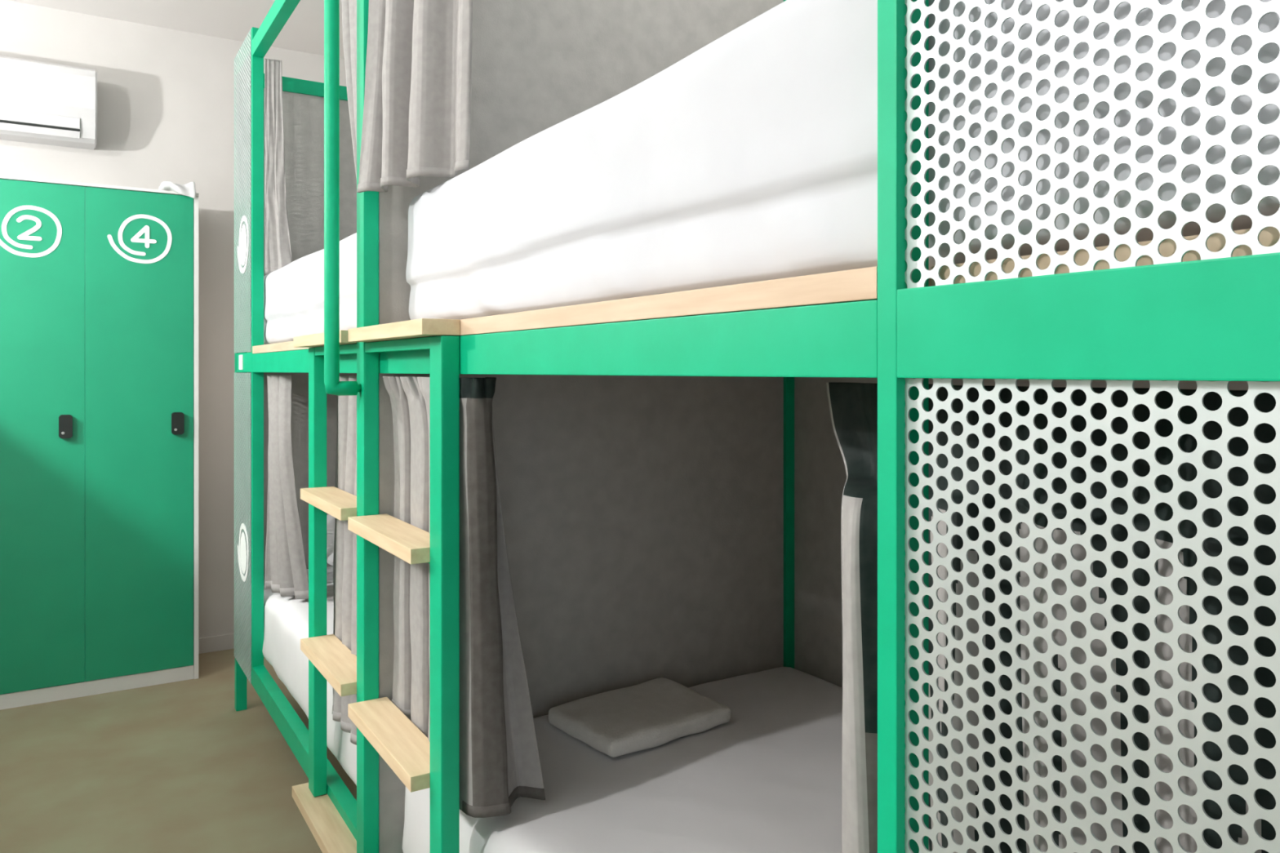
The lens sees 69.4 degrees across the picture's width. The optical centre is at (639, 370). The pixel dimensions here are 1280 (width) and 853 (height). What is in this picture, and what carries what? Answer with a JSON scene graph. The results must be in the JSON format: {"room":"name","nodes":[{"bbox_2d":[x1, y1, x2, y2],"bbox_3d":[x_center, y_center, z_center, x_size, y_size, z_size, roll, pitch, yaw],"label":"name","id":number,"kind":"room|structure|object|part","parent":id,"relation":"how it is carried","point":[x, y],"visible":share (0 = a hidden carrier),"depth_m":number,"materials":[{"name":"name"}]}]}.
{"room":"dormitory","nodes":[
{"label":"dormitory","id":0,"kind":"room"},
{"bbox_2d":[0,0,346,638],"bbox_3d":[-3.104,-0.124,3.650,5.000,2.848,0.120,0,0,-32],"label":"wall","id":1,"kind":"structure","parent":0,"point":[166,96],"depth_m":4.24,"materials":[{"name":"paint"}]},
{"bbox_2d":[0,55,97,149],"bbox_3d":[-2.690,-1.111,3.706,0.882,0.307,0.222,0,0,-32],"label":"air conditioner","id":2,"kind":"object","parent":1,"relation":"attached to","point":[43,103],"visible":1,"depth_m":3.77,"materials":[{"name":"white plastic"}]},
{"bbox_2d":[198,633,234,653],"bbox_3d":[-3.103,1.265,3.573,4.920,0.070,0.012,0,0,-32],"label":"baseboard","id":3,"kind":"structure","parent":1,"relation":"attached to","point":[225,642],"depth_m":4.28,"materials":[{"name":"paint"}]},
{"bbox_2d":[8,0,344,59],"bbox_3d":[-1.219,-1.599,0.630,5.000,0.102,7.160,0,0,-32],"label":"ceiling","id":4,"kind":"structure","parent":0,"point":[304,30],"depth_m":4.03,"materials":[{"name":"paint"}]},
{"bbox_2d":[0,648,356,852],"bbox_3d":[-1.219,1.350,0.630,5.000,0.100,7.160,0,0,-32],"label":"floor","id":5,"kind":"structure","parent":0,"point":[171,767],"depth_m":3.00,"materials":[{"name":"concrete"}]},
{"bbox_2d":[0,174,199,710],"bbox_3d":[-2.470,0.277,3.728,1.215,2.047,0.410,0,0,-32],"label":"tall cabinet","id":6,"kind":"object","parent":5,"relation":"on","point":[99,283],"visible":0.99,"depth_m":3.71,"materials":[{"name":"green metal"}]},
{"bbox_3d":[-2.383,0.254,3.588,0.392,1.973,0.019,0,0,-32],"label":"door","id":7,"kind":"part","parent":6,"relation":"part of","materials":[{"name":"green metal"}]},
{"bbox_3d":[-2.476,-0.741,3.738,1.215,0.012,0.385,0,0,-32],"label":"panel","id":8,"kind":"part","parent":6,"relation":"part of","materials":[{"name":"white laminate"}]},
{"bbox_3d":[-2.050,0.254,3.796,0.392,1.973,0.019,0,0,-32],"label":"door","id":9,"kind":"part","parent":6,"relation":"part of","materials":[{"name":"green metal"}]},
{"bbox_2d":[158,181,195,198],"bbox_3d":[-1.950,-0.760,3.900,0.134,0.079,0.163,0,0,-32],"label":"cloth","id":10,"kind":"object","parent":6,"relation":"on","point":[188,189],"visible":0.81,"depth_m":3.84,"materials":[{"name":"white fabric"}]},
{"bbox_3d":[-1.970,0.282,4.057,0.018,2.035,0.381,0,0,-32],"label":"panel","id":11,"kind":"part","parent":6,"relation":"part of","materials":[{"name":"white laminate"}]},
{"bbox_2d":[234,0,356,840],"bbox_3d":[-0.572,0.050,3.063,1.158,2.500,1.898,0,0,-32],"label":"bunk bed","id":12,"kind":"object","parent":5,"relation":"on","point":[303,100],"visible":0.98,"depth_m":3.42,"materials":[{"name":"green paint"}]},
{"bbox_3d":[-1.533,0.050,3.552,0.038,2.500,0.040,0,0,-32],"label":"post","id":13,"kind":"part","parent":12,"relation":"part of","materials":[{"name":"green metal"}]},
{"bbox_3d":[-1.465,0.554,3.404,0.002,1.092,0.374,0,0,-32],"label":"perforated panel","id":14,"kind":"part","parent":12,"relation":"part of","materials":[{"name":"metal"}]},
{"bbox_3d":[-1.465,-0.633,3.404,0.002,1.133,0.374,0,0,-32],"label":"perforated panel","id":15,"kind":"part","parent":12,"relation":"part of","materials":[{"name":"metal"}]},
{"bbox_3d":[-1.440,-0.029,3.402,0.038,0.070,0.347,0,0,-32],"label":"panel rail","id":16,"kind":"part","parent":12,"relation":"part of","materials":[{"name":"green metal"}]},
{"bbox_3d":[-1.343,-0.050,3.247,0.038,2.300,0.020,0,0,-32],"label":"post","id":17,"kind":"part","parent":12,"relation":"part of","materials":[{"name":"green metal"}]},
{"bbox_3d":[-0.939,-1.127,2.601,0.038,0.055,1.503,0,0,-32],"label":"rail","id":18,"kind":"part","parent":12,"relation":"part of","materials":[{"name":"green metal"}]},
{"bbox_2d":[264,58,292,273],"bbox_3d":[-1.266,-0.717,3.253,0.101,0.756,0.034,0,0,8],"label":"curtain","id":19,"kind":"object","parent":12,"relation":"hanging from","point":[277,243],"visible":0.93,"depth_m":3.25,"materials":[{"name":"grey fabric"}]},
{"bbox_2d":[264,373,308,599],"bbox_3d":[-1.188,0.389,3.118,0.118,0.752,0.331,0,0,-32],"label":"curtain","id":20,"kind":"object","parent":12,"relation":"hanging from","point":[286,569],"visible":0.99,"depth_m":3.06,"materials":[{"name":"grey fabric"}]},
{"bbox_3d":[-0.939,1.067,2.601,0.038,0.065,1.503,0,0,-32],"label":"bed rail","id":21,"kind":"part","parent":12,"relation":"part of","materials":[{"name":"green metal"}]},
{"bbox_3d":[-0.939,-0.026,2.601,0.038,0.064,1.503,0,0,-32],"label":"bed rail","id":22,"kind":"part","parent":12,"relation":"part of","materials":[{"name":"green metal"}]},
{"bbox_3d":[-1.069,-1.127,3.854,1.070,0.055,0.030,0,0,-32],"label":"rail","id":23,"kind":"part","parent":12,"relation":"part of","materials":[{"name":"green metal"}]},
{"bbox_2d":[262,566,356,785],"bbox_3d":[-0.575,0.906,3.056,1.078,0.270,1.834,0,0,-32],"label":"mattress","id":24,"kind":"object","parent":12,"relation":"on","point":[286,619],"visible":0.12,"depth_m":2.90,"materials":[{"name":"white fabric"}]},
{"bbox_2d":[326,514,334,566],"bbox_3d":[-0.974,0.645,3.637,0.565,0.214,0.348,0,0,-32],"label":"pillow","id":25,"kind":"object","parent":24,"relation":"on","point":[330,519],"visible":0.04,"depth_m":3.46,"materials":[{"name":"white fabric"}]},
{"bbox_2d":[263,232,356,344],"bbox_3d":[-0.579,-0.220,3.065,1.076,0.278,1.780,0,0,-32],"label":"mattress","id":26,"kind":"object","parent":12,"relation":"on","point":[294,292],"visible":0.21,"depth_m":2.73,"materials":[{"name":"white fabric"}]},
{"bbox_2d":[332,375,356,745],"bbox_3d":[-0.682,0.439,2.209,0.049,0.852,0.352,0,0,-32],"label":"curtain","id":27,"kind":"object","parent":12,"relation":"hanging from","point":[344,558],"visible":0.48,"depth_m":2.23,"materials":[{"name":"grey fabric"}]},
{"bbox_2d":[341,0,356,177],"bbox_3d":[-0.655,-0.720,2.189,0.044,0.741,0.320,0,0,-32],"label":"curtain","id":28,"kind":"object","parent":12,"relation":"hanging from","point":[348,6],"visible":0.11,"depth_m":2.24,"materials":[{"name":"grey fabric"}]},
{"bbox_2d":[378,0,1279,852],"bbox_3d":[0.425,0.050,1.470,1.154,2.500,1.864,0,0,-32],"label":"bunk bed","id":29,"kind":"object","parent":5,"relation":"on","point":[672,474],"visible":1,"depth_m":0.73,"materials":[{"name":"green paint"}]},
{"bbox_2d":[292,0,460,852],"bbox_3d":[-0.604,0.050,1.941,0.121,2.500,1.007,0,0,-32],"label":"ladder","id":30,"kind":"object","parent":29,"relation":"attached to","point":[383,729],"visible":1,"depth_m":1.90,"materials":[{"name":"green metal"}]},
{"bbox_3d":[-0.811,0.500,2.326,0.032,1.116,0.060,0,0,-32],"label":"post","id":31,"kind":"part","parent":30,"relation":"part of","materials":[{"name":"green metal"}]},
{"bbox_3d":[-0.616,-0.536,1.915,0.073,1.177,0.030,0,0,-32],"label":"grab rail","id":32,"kind":"part","parent":30,"relation":"part of","materials":[{"name":"green metal"}]},
{"bbox_3d":[-0.572,0.050,1.944,0.032,2.500,0.056,0,0,-32],"label":"post","id":33,"kind":"part","parent":30,"relation":"part of","materials":[{"name":"green metal"}]},
{"bbox_3d":[-0.329,0.621,1.553,0.032,1.358,0.057,0,0,-32],"label":"post","id":34,"kind":"part","parent":30,"relation":"part of","materials":[{"name":"green metal"}]},
{"bbox_2d":[356,0,472,192],"bbox_3d":[-0.431,-0.724,1.800,0.329,0.722,0.081,0,0,44],"label":"curtain","id":35,"kind":"object","parent":29,"relation":"hanging from","point":[416,121],"visible":1,"depth_m":1.75,"materials":[{"name":"grey fabric"}]},
{"bbox_2d":[382,376,545,817],"bbox_3d":[-0.342,0.388,1.762,0.172,0.753,0.481,0,0,-32],"label":"curtain","id":36,"kind":"object","parent":29,"relation":"hanging from","point":[500,762],"visible":0.62,"depth_m":1.62,"materials":[{"name":"grey fabric"}]},
{"bbox_2d":[402,666,842,852],"bbox_3d":[0.419,0.907,1.465,1.084,0.269,1.799,0,0,-32],"label":"mattress","id":37,"kind":"object","parent":29,"relation":"on","point":[767,779],"visible":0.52,"depth_m":1.74,"materials":[{"name":"white fabric"}]},
{"bbox_2d":[548,677,730,757],"bbox_3d":[0.000,0.752,2.021,0.333,0.047,0.254,0,0,-37],"label":"pillow","id":38,"kind":"object","parent":37,"relation":"on","point":[657,712],"visible":1,"depth_m":1.97,"materials":[{"name":"white fabric"}]},
{"bbox_3d":[-0.160,-0.026,1.353,0.038,0.064,1.394,0,0,-32],"label":"bed rail","id":39,"kind":"part","parent":29,"relation":"part of","materials":[{"name":"green metal"}]},
{"bbox_3d":[0.403,0.072,2.537,0.030,2.455,0.030,0,0,-32],"label":"post","id":40,"kind":"part","parent":29,"relation":"part of","materials":[{"name":"metal"}]},
{"bbox_2d":[405,0,1279,319],"bbox_3d":[0.423,-0.237,1.462,1.070,0.310,1.787,0,0,-32],"label":"mattress","id":41,"kind":"object","parent":29,"relation":"on","point":[751,157],"visible":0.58,"depth_m":0.95,"materials":[{"name":"white fabric"}]},
{"bbox_3d":[0.214,-0.050,0.753,0.038,2.300,0.021,0,0,-32],"label":"post","id":42,"kind":"part","parent":29,"relation":"part of","materials":[{"name":"green metal"}]},
{"bbox_2d":[826,382,1275,852],"bbox_3d":[0.295,0.392,0.776,0.100,0.757,0.486,0,0,-32],"label":"curtain","id":43,"kind":"object","parent":29,"relation":"hanging from","point":[853,406],"visible":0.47,"depth_m":0.70,"materials":[{"name":"grey fabric"}]},
{"bbox_3d":[0.326,-0.029,0.573,0.038,0.070,0.403,0,0,-32],"label":"panel rail","id":44,"kind":"part","parent":29,"relation":"part of","materials":[{"name":"green metal"}]},
{"bbox_3d":[0.319,0.520,0.569,0.002,1.029,0.403,0,0,-32],"label":"perforated panel","id":45,"kind":"part","parent":29,"relation":"part of","materials":[{"name":"metal"}]},
{"bbox_3d":[0.319,-0.592,0.569,0.002,1.056,0.403,0,0,-32],"label":"perforated panel","id":46,"kind":"part","parent":29,"relation":"part of","materials":[{"name":"metal"}]}
]}

